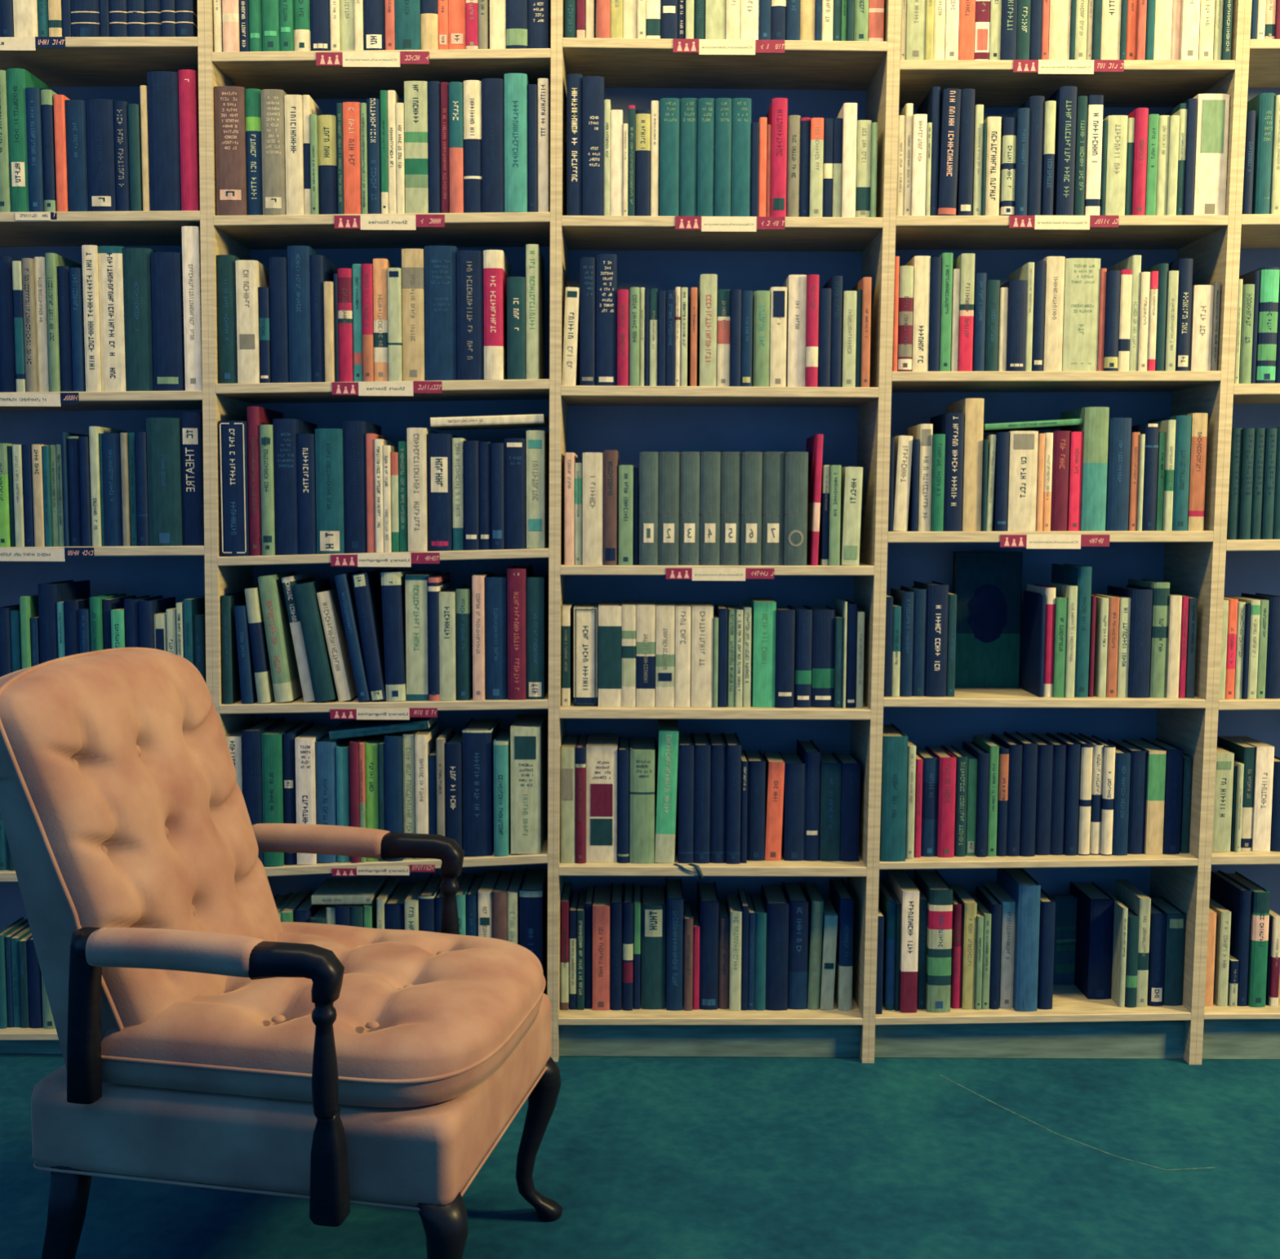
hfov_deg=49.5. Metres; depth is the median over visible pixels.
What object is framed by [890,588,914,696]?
book
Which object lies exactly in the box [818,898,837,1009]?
book
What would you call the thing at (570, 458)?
book
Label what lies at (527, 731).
book
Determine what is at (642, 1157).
floor
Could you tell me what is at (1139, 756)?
book
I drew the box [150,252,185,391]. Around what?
book
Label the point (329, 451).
book
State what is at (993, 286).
book
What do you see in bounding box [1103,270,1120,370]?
book
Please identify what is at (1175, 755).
book
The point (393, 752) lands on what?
book
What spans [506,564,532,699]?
book
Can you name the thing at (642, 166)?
book
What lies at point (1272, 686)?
book
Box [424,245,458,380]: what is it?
book
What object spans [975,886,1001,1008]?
book
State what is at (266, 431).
book
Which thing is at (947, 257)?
book
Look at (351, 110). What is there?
book
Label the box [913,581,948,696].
book
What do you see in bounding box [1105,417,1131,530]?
book
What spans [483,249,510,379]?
book
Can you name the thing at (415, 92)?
book
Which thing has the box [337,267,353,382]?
book
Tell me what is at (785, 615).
book
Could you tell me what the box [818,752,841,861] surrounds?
book
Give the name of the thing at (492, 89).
book
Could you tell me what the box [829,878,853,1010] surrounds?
book
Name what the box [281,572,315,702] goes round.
book
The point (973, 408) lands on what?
book
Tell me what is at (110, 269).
book
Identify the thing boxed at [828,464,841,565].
book
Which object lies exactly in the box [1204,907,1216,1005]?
book
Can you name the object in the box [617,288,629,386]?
book
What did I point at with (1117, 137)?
book
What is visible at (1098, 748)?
book
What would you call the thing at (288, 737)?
book
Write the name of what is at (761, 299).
book
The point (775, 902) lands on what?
book
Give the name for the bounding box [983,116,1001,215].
book
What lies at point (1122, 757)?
book
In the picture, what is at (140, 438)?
book
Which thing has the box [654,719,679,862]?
book
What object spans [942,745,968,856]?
book
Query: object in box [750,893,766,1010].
book
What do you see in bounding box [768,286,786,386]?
book
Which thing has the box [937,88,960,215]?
book
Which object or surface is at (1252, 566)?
bookcase
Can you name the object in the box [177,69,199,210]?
book
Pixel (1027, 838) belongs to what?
book
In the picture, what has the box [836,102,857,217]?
book
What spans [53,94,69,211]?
book
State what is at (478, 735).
book
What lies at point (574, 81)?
book
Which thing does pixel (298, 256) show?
book
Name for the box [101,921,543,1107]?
seat cushion
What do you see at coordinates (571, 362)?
book
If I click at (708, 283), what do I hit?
book
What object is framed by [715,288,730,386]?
book
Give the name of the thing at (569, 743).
book
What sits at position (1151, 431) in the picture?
book
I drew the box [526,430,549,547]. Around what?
book
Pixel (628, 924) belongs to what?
book
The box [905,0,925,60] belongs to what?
book
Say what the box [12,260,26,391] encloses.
book
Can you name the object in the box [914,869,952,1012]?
book
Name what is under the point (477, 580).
book
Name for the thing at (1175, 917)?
book
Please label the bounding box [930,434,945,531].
book
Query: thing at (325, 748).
book
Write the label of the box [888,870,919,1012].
book
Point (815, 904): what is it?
book
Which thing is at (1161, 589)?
book
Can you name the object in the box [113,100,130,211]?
book
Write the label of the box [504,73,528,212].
book
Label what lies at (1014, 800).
book
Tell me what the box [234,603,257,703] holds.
book
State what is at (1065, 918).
book
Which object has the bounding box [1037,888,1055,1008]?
book
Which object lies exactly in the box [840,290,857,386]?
book
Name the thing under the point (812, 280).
book
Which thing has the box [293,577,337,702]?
book
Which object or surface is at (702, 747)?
book
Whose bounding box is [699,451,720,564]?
book
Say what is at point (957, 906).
book
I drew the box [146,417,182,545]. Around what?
book
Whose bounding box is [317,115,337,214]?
book
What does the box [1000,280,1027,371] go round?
book
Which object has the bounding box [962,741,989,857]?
book
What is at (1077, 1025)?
bookcase
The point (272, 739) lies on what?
book
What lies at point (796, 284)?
book
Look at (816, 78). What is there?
bookcase
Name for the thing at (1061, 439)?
book
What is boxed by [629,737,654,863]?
book
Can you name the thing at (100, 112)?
book
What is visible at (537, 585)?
book
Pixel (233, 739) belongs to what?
book
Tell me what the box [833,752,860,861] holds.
book
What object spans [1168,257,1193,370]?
book
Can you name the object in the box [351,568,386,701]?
book
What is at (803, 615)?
book
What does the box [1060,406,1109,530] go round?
book
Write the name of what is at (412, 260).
book
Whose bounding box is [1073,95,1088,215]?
book
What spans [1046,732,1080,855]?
book
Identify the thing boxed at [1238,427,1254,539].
book
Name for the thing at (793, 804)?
book
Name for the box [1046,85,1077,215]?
book
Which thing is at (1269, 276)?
book
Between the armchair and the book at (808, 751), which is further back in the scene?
the book at (808, 751)
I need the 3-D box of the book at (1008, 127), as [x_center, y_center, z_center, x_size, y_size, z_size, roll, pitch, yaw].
[0.736,-0.927,2.828,0.026,0.192,0.132,0,5,0]
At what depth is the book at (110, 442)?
2.82 m
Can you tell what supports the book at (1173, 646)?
on the bookcase at (1077, 1025)
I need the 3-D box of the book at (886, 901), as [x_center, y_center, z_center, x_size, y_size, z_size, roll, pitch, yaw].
[0.531,0.683,3.011,0.019,0.235,0.160,0,5,0]
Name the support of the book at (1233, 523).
on the bookcase at (1252, 566)
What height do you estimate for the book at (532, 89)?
0.249 m
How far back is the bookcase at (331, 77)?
2.85 m
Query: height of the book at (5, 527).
0.210 m
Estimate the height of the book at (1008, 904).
0.229 m
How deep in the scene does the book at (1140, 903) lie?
2.93 m
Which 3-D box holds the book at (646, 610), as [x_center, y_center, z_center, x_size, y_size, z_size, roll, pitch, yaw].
[0.012,0.050,2.927,0.039,0.211,0.133,0,5,0]
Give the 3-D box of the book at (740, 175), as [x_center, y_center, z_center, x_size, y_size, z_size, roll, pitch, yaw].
[0.202,-0.944,2.831,0.038,0.230,0.155,0,5,0]
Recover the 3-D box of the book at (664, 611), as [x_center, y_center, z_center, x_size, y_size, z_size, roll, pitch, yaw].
[0.052,0.050,2.931,0.039,0.210,0.140,0,5,0]
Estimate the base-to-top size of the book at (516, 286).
0.203 m
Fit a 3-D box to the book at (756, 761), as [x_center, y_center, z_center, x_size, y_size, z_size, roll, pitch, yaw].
[0.245,0.376,2.982,0.036,0.211,0.142,0,5,0]
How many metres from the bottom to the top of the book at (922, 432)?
0.217 m
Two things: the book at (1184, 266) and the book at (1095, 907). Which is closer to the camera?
the book at (1184, 266)
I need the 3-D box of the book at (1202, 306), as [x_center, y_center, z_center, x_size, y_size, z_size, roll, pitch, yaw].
[1.134,-0.612,2.853,0.039,0.172,0.119,0,5,0]
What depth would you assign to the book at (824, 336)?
2.78 m
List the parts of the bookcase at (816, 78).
panel, shelf, shelf, shelf, shelf, shelf, shelf, shelf, panel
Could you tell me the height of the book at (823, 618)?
0.203 m
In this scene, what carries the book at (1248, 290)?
on the bookcase at (1252, 566)
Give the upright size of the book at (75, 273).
0.246 m
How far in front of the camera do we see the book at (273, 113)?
2.75 m
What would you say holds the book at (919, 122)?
on the bookcase at (1077, 1025)
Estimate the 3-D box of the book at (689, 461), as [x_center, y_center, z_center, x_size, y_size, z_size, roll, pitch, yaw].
[0.101,-0.252,2.898,0.040,0.230,0.160,0,5,0]
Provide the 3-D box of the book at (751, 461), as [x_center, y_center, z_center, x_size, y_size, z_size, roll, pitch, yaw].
[0.227,-0.252,2.896,0.041,0.230,0.163,0,5,0]
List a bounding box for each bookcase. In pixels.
[0,0,213,1053]
[204,0,556,1058]
[552,0,894,1062]
[867,0,1244,1064]
[1195,0,1279,1064]
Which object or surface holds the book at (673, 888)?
on the bookcase at (816, 78)
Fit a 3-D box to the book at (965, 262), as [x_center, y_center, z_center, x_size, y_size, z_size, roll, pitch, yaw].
[0.656,-0.642,2.853,0.026,0.232,0.148,0,5,0]
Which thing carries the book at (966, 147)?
on the bookcase at (1077, 1025)
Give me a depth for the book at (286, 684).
2.85 m
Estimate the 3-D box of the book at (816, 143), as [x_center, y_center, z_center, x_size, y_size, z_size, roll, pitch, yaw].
[0.352,-0.923,2.820,0.025,0.193,0.128,0,5,0]
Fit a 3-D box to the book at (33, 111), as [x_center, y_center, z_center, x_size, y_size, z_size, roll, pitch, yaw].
[-1.204,-0.959,2.837,0.027,0.241,0.168,0,5,0]
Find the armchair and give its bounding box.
[0,647,562,1258]
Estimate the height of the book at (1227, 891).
0.249 m
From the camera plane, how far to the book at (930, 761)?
2.91 m
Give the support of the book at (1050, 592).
on the bookcase at (1077, 1025)
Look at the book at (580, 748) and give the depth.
2.89 m
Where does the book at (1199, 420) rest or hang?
on the bookcase at (1077, 1025)
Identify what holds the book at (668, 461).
on the bookcase at (816, 78)
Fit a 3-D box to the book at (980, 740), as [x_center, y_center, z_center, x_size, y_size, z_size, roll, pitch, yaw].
[0.739,0.353,2.975,0.018,0.233,0.153,0,5,0]
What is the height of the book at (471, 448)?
0.221 m
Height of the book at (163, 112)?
0.271 m
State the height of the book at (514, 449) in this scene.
0.223 m
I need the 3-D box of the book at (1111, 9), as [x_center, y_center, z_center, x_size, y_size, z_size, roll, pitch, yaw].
[0.931,-1.246,2.809,0.037,0.231,0.151,0,5,0]
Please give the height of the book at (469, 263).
0.256 m
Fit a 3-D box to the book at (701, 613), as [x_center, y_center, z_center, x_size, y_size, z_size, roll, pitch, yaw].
[0.129,0.051,2.927,0.044,0.209,0.132,0,5,0]
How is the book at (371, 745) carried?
on the bookcase at (331, 77)
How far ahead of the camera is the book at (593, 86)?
2.76 m
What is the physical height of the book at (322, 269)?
0.252 m
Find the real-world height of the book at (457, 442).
0.228 m
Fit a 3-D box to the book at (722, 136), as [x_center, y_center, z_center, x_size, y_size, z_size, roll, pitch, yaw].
[0.165,-0.944,2.830,0.032,0.229,0.157,0,5,0]
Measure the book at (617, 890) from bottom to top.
0.232 m
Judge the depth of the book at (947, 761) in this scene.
2.90 m
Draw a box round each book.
[0,70,11,212]
[0,256,21,391]
[0,443,12,546]
[0,604,19,676]
[6,68,60,212]
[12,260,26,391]
[21,257,38,391]
[25,87,44,211]
[34,256,48,391]
[37,579,90,663]
[40,88,59,211]
[44,253,82,391]
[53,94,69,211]
[57,266,73,391]
[63,595,94,656]
[65,99,88,211]
[66,435,81,546]
[69,267,85,391]
[81,244,102,391]
[85,98,115,211]
[97,245,126,391]
[102,433,123,546]
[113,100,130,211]
[122,247,156,391]
[127,103,142,211]
[134,431,150,546]
[146,71,181,210]
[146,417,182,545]
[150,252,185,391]
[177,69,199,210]
[179,412,204,545]
[181,226,202,391]
[213,85,247,215]
[216,254,242,383]
[218,420,250,555]
[220,591,246,703]
[225,723,254,795]
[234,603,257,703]
[235,260,269,383]
[241,716,284,865]
[244,88,262,215]
[244,586,275,703]
[246,406,283,555]
[257,571,302,702]
[259,424,277,555]
[260,88,286,214]
[261,720,302,866]
[269,257,289,382]
[272,418,316,554]
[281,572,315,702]
[282,721,314,864]
[284,94,304,214]
[287,245,319,382]
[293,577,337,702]
[294,725,332,864]
[297,433,316,554]
[309,254,338,382]
[315,428,345,553]
[315,732,346,862]
[316,588,357,702]
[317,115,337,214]
[334,570,370,702]
[335,737,355,862]
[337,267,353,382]
[342,102,361,213]
[342,421,381,552]
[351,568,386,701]
[361,263,374,381]
[364,733,387,860]
[366,97,381,213]
[373,258,395,381]
[380,568,413,701]
[384,731,405,860]
[387,267,403,381]
[394,0,421,49]
[401,248,425,381]
[402,729,419,858]
[404,80,428,213]
[404,571,439,700]
[406,427,438,551]
[414,722,439,858]
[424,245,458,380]
[427,80,441,213]
[427,433,459,550]
[427,572,449,700]
[439,587,457,700]
[444,731,462,848]
[448,81,464,213]
[452,437,468,550]
[456,249,484,380]
[456,584,472,700]
[462,717,499,855]
[463,80,482,213]
[463,440,479,550]
[471,571,493,700]
[479,441,491,549]
[481,78,504,212]
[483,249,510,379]
[484,573,507,699]
[490,442,504,549]
[493,728,511,856]
[503,438,526,548]
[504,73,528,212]
[506,276,526,379]
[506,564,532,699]
[510,714,546,853]
[525,244,544,379]
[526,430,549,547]
[526,573,548,698]
[527,84,537,212]
[537,78,551,212]
[560,734,578,862]
[561,286,579,385]
[564,452,577,564]
[566,73,582,215]
[573,602,599,706]
[575,734,588,863]
[579,257,595,385]
[582,75,605,215]
[582,452,603,564]
[586,733,618,862]
[592,886,611,1010]
[595,253,617,386]
[598,601,622,706]
[603,449,618,564]
[610,109,622,215]
[610,882,623,1010]
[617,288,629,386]
[617,737,630,862]
[618,464,633,564]
[622,600,635,706]
[622,883,633,1010]
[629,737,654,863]
[635,109,650,216]
[635,600,655,706]
[639,451,658,564]
[640,884,666,1008]
[654,601,675,706]
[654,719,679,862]
[657,451,679,564]
[658,97,679,216]
[665,878,683,1010]
[674,601,690,706]
[675,732,693,863]
[678,97,697,216]
[678,451,700,564]
[689,602,713,706]
[692,732,711,863]
[696,97,715,216]
[697,274,717,386]
[697,880,719,1009]
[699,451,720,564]
[707,732,726,862]
[714,97,731,216]
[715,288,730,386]
[718,900,729,1008]
[720,451,741,564]
[722,732,741,863]
[726,893,742,1010]
[730,97,751,216]
[740,451,762,564]
[743,750,765,860]
[748,597,776,706]
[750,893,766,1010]
[751,290,770,386]
[760,451,785,564]
[760,884,789,1010]
[763,751,784,860]
[766,97,787,217]
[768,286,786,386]
[774,604,795,707]
[778,751,804,861]
[782,274,806,386]
[782,881,808,1009]
[783,451,808,565]
[786,115,800,217]
[789,604,812,707]
[796,739,820,861]
[803,881,823,1009]
[804,274,819,386]
[806,605,835,707]
[808,117,823,217]
[817,288,831,386]
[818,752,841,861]
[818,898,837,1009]
[822,275,842,386]
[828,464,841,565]
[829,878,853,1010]
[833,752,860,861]
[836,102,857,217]
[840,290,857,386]
[840,466,862,565]
[855,120,871,217]
[878,880,896,1009]
[879,723,907,861]
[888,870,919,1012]
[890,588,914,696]
[893,435,912,531]
[897,265,913,371]
[901,585,927,696]
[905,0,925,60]
[905,255,930,371]
[907,423,933,531]
[911,114,927,215]
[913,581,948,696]
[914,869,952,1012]
[915,746,938,856]
[925,746,956,857]
[928,257,942,371]
[930,413,964,531]
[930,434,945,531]
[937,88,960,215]
[937,252,953,371]
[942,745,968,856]
[946,398,984,531]
[949,884,977,1008]
[950,892,963,1008]
[952,253,975,371]
[952,551,1022,687]
[955,88,975,215]
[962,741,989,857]
[972,272,986,371]
[973,734,999,856]
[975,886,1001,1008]
[982,431,1009,530]
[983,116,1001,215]
[984,280,999,371]
[984,881,1015,1007]
[988,737,1008,856]
[991,733,1023,856]
[996,867,1040,1011]
[999,117,1017,215]
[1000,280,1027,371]
[1004,731,1037,856]
[1007,431,1038,530]
[1009,107,1030,215]
[1019,95,1044,215]
[1022,732,1053,854]
[1026,583,1055,697]
[1031,260,1045,371]
[1035,733,1067,854]
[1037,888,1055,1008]
[1040,256,1065,371]
[1041,100,1056,215]
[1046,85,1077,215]
[1046,431,1071,530]
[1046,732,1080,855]
[1048,0,1071,59]
[1050,893,1076,983]
[1051,563,1092,697]
[1052,595,1067,697]
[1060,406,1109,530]
[1060,732,1093,855]
[1062,257,1100,371]
[1067,431,1083,530]
[1070,881,1114,999]
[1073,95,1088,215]
[1075,733,1103,854]
[1084,94,1103,215]
[1084,734,1115,855]
[1091,593,1119,697]
[1100,0,1121,59]
[1102,115,1128,215]
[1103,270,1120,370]
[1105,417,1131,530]
[1106,594,1131,697]
[1107,585,1152,697]
[1107,739,1147,853]
[1108,742,1130,855]
[1115,879,1151,1006]
[1117,269,1132,370]
[1117,898,1139,1007]
[1125,739,1166,853]
[1128,107,1148,215]
[1128,578,1169,697]
[1131,423,1159,530]
[1141,737,1183,853]
[1146,902,1166,1005]
[1147,415,1191,530]
[1151,896,1185,1005]
[1165,593,1182,697]
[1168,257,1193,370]
[1180,413,1208,530]
[1188,284,1213,370]
[1192,93,1229,215]
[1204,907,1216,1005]
[1208,897,1231,1005]
[1209,870,1252,1005]
[1212,746,1234,852]
[1217,736,1256,850]
[1221,871,1270,1007]
[1226,427,1242,539]
[1229,735,1274,851]
[1238,284,1254,383]
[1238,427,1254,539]
[1239,266,1279,383]
[1241,592,1279,698]
[1246,93,1275,213]
[1250,427,1266,539]
[1261,427,1277,538]
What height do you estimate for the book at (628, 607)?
0.211 m
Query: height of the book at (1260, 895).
0.247 m
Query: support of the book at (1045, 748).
on the bookcase at (1077, 1025)
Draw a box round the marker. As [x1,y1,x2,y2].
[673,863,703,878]
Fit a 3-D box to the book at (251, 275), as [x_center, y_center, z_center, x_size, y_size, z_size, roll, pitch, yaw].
[-0.789,-0.624,2.864,0.042,0.243,0.162,0,5,0]
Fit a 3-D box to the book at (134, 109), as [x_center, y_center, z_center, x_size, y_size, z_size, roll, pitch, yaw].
[-1.008,-0.945,2.833,0.021,0.210,0.146,0,5,0]
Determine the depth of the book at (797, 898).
2.94 m
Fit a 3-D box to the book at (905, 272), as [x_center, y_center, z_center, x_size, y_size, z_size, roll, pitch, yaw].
[0.535,-0.630,2.860,0.027,0.210,0.148,0,5,0]
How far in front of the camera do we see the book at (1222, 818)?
2.89 m
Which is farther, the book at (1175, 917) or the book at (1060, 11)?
the book at (1175, 917)
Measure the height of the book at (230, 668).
0.223 m
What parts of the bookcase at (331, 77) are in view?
panel, shelf, shelf, shelf, shelf, shelf, panel, shelf, panel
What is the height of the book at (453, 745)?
0.239 m
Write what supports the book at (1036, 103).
on the bookcase at (1077, 1025)
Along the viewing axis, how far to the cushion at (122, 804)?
1.92 m
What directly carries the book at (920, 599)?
on the bookcase at (1077, 1025)
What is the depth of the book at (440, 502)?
2.82 m
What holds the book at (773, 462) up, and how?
on the bookcase at (816, 78)
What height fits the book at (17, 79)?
0.278 m
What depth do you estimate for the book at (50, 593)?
2.85 m
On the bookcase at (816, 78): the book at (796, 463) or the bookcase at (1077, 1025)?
the book at (796, 463)
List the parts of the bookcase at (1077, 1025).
panel, panel, shelf, shelf, shelf, shelf, shelf, shelf, shelf, panel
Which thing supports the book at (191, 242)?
on the bookcase at (115, 68)
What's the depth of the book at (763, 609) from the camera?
2.87 m
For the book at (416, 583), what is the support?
on the bookcase at (331, 77)
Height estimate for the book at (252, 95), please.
0.247 m
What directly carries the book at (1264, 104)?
on the bookcase at (1252, 566)
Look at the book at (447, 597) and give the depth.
2.84 m
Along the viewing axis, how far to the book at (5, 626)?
2.85 m
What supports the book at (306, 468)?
on the bookcase at (331, 77)
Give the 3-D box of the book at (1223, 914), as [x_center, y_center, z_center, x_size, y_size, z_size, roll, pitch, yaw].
[1.237,0.692,2.999,0.021,0.203,0.130,0,5,0]
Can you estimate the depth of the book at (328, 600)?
2.85 m
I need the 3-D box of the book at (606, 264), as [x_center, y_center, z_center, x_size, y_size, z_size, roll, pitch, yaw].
[-0.068,-0.629,2.871,0.041,0.262,0.170,0,5,0]
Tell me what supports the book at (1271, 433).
on the bookcase at (1252, 566)
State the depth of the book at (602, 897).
2.94 m
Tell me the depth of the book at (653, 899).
2.94 m
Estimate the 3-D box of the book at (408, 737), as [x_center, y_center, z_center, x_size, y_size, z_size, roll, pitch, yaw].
[-0.479,0.341,2.962,0.024,0.260,0.174,0,5,0]
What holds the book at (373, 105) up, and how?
on the bookcase at (331, 77)
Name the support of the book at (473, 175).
on the bookcase at (331, 77)
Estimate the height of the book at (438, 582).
0.256 m
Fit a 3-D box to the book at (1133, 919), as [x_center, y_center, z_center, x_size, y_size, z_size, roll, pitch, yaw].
[1.040,0.696,2.992,0.023,0.196,0.134,0,5,0]
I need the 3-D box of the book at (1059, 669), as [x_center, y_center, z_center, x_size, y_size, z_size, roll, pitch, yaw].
[0.868,0.032,2.925,0.023,0.206,0.133,0,5,0]
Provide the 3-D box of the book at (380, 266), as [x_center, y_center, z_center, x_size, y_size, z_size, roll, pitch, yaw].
[-0.522,-0.629,2.872,0.028,0.244,0.162,0,5,0]
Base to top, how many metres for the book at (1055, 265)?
0.228 m
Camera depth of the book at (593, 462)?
2.82 m
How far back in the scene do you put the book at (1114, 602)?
2.86 m
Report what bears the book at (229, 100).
on the bookcase at (331, 77)
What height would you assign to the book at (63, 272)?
0.250 m
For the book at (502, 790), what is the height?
0.240 m
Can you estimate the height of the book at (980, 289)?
0.195 m
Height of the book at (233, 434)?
0.272 m
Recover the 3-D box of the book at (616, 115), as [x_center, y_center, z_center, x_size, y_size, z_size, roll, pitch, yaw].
[-0.047,-0.934,2.831,0.024,0.208,0.138,0,5,0]
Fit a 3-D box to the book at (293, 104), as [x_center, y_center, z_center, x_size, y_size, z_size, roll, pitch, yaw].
[-0.688,-0.950,2.834,0.035,0.233,0.158,0,5,0]
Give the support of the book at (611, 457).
on the bookcase at (816, 78)
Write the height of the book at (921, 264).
0.230 m
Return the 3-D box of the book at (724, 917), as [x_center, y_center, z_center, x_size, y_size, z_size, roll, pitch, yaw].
[0.179,0.704,3.011,0.022,0.198,0.134,0,5,0]
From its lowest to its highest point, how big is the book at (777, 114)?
0.231 m
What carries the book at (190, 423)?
on the bookcase at (115, 68)
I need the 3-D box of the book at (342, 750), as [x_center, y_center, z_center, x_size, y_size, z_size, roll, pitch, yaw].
[-0.617,0.357,2.956,0.026,0.242,0.163,0,5,0]
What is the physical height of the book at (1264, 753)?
0.221 m
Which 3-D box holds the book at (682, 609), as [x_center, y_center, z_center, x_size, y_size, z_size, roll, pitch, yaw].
[0.089,0.051,2.933,0.032,0.209,0.144,0,5,0]
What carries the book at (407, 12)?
on the bookcase at (331, 77)
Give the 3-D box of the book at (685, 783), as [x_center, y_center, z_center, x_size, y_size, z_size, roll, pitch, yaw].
[0.096,0.357,2.972,0.032,0.249,0.170,0,5,0]
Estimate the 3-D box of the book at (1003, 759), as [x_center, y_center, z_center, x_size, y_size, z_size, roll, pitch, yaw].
[0.760,0.356,2.974,0.018,0.228,0.153,0,5,0]
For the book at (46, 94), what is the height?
0.240 m
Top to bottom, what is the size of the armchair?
0.940 m
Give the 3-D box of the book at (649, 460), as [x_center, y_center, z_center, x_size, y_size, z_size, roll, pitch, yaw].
[0.018,-0.252,2.889,0.038,0.230,0.154,0,5,0]
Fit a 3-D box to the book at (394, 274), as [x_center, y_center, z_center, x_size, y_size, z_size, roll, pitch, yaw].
[-0.493,-0.619,2.862,0.026,0.225,0.153,0,5,0]
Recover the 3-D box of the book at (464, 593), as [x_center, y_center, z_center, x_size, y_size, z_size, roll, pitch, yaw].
[-0.363,0.025,2.921,0.027,0.229,0.157,0,5,0]
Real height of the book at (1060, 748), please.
0.233 m
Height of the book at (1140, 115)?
0.209 m
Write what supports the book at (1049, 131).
on the bookcase at (1077, 1025)
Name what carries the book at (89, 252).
on the bookcase at (115, 68)
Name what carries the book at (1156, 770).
on the bookcase at (1077, 1025)
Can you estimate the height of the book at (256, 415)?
0.301 m
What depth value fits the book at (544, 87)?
2.76 m
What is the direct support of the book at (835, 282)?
on the bookcase at (816, 78)
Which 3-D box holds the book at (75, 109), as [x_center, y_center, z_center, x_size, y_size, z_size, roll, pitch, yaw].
[-1.124,-0.949,2.835,0.041,0.219,0.144,0,5,0]
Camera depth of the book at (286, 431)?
2.82 m
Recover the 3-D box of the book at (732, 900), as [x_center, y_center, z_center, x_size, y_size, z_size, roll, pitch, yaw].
[0.203,0.697,3.005,0.024,0.214,0.138,0,5,0]
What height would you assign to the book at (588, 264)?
0.255 m
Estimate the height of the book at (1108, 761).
0.231 m
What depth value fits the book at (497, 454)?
2.81 m
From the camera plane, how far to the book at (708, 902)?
2.94 m
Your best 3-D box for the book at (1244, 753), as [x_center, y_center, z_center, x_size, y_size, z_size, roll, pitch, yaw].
[1.272,0.349,2.970,0.024,0.220,0.143,0,5,0]
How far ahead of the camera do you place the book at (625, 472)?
2.82 m
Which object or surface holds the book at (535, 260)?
on the bookcase at (331, 77)
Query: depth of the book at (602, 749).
2.89 m
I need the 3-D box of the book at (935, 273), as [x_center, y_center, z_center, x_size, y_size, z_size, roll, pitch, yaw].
[0.595,-0.640,2.867,0.021,0.226,0.159,0,5,0]
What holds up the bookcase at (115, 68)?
on the floor
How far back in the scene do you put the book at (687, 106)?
2.76 m
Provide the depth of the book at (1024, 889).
2.92 m
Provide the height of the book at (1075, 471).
0.201 m
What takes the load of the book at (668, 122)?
on the bookcase at (816, 78)
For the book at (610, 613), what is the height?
0.209 m
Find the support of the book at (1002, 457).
on the bookcase at (1077, 1025)
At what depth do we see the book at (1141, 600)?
2.86 m
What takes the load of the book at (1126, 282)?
on the bookcase at (1077, 1025)
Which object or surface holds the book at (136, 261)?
on the bookcase at (115, 68)
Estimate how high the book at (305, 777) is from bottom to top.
0.264 m
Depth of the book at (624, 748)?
2.89 m
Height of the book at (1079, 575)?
0.270 m
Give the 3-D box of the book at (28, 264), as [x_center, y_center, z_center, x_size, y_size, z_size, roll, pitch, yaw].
[-1.229,-0.618,2.870,0.021,0.265,0.172,0,5,0]
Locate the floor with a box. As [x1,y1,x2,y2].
[0,1053,1279,1258]
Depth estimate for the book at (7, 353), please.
2.79 m
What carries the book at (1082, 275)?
on the bookcase at (1077, 1025)
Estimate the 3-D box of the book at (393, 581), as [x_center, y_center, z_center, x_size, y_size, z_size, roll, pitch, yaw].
[-0.506,0.008,2.927,0.039,0.265,0.181,-2,5,0]
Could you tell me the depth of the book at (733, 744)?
2.89 m
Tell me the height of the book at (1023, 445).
0.202 m
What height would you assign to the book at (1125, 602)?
0.206 m
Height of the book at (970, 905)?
0.228 m
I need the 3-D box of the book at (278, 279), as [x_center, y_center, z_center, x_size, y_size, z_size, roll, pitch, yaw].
[-0.727,-0.629,2.875,0.035,0.249,0.173,0,5,0]
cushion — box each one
[0,649,282,1026]
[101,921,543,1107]
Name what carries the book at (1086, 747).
on the bookcase at (1077, 1025)
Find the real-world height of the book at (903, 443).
0.194 m
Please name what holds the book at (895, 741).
on the bookcase at (1077, 1025)
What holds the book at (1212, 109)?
on the bookcase at (1077, 1025)
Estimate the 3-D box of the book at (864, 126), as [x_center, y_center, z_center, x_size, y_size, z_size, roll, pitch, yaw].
[0.447,-0.923,2.832,0.027,0.192,0.132,0,5,0]
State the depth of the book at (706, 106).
2.76 m
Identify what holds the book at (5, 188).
on the bookcase at (115, 68)
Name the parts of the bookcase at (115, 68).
shelf, shelf, shelf, shelf, shelf, shelf, panel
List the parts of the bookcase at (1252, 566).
panel, shelf, panel, shelf, shelf, shelf, shelf, shelf, shelf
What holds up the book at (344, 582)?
on the bookcase at (331, 77)
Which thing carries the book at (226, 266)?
on the bookcase at (331, 77)

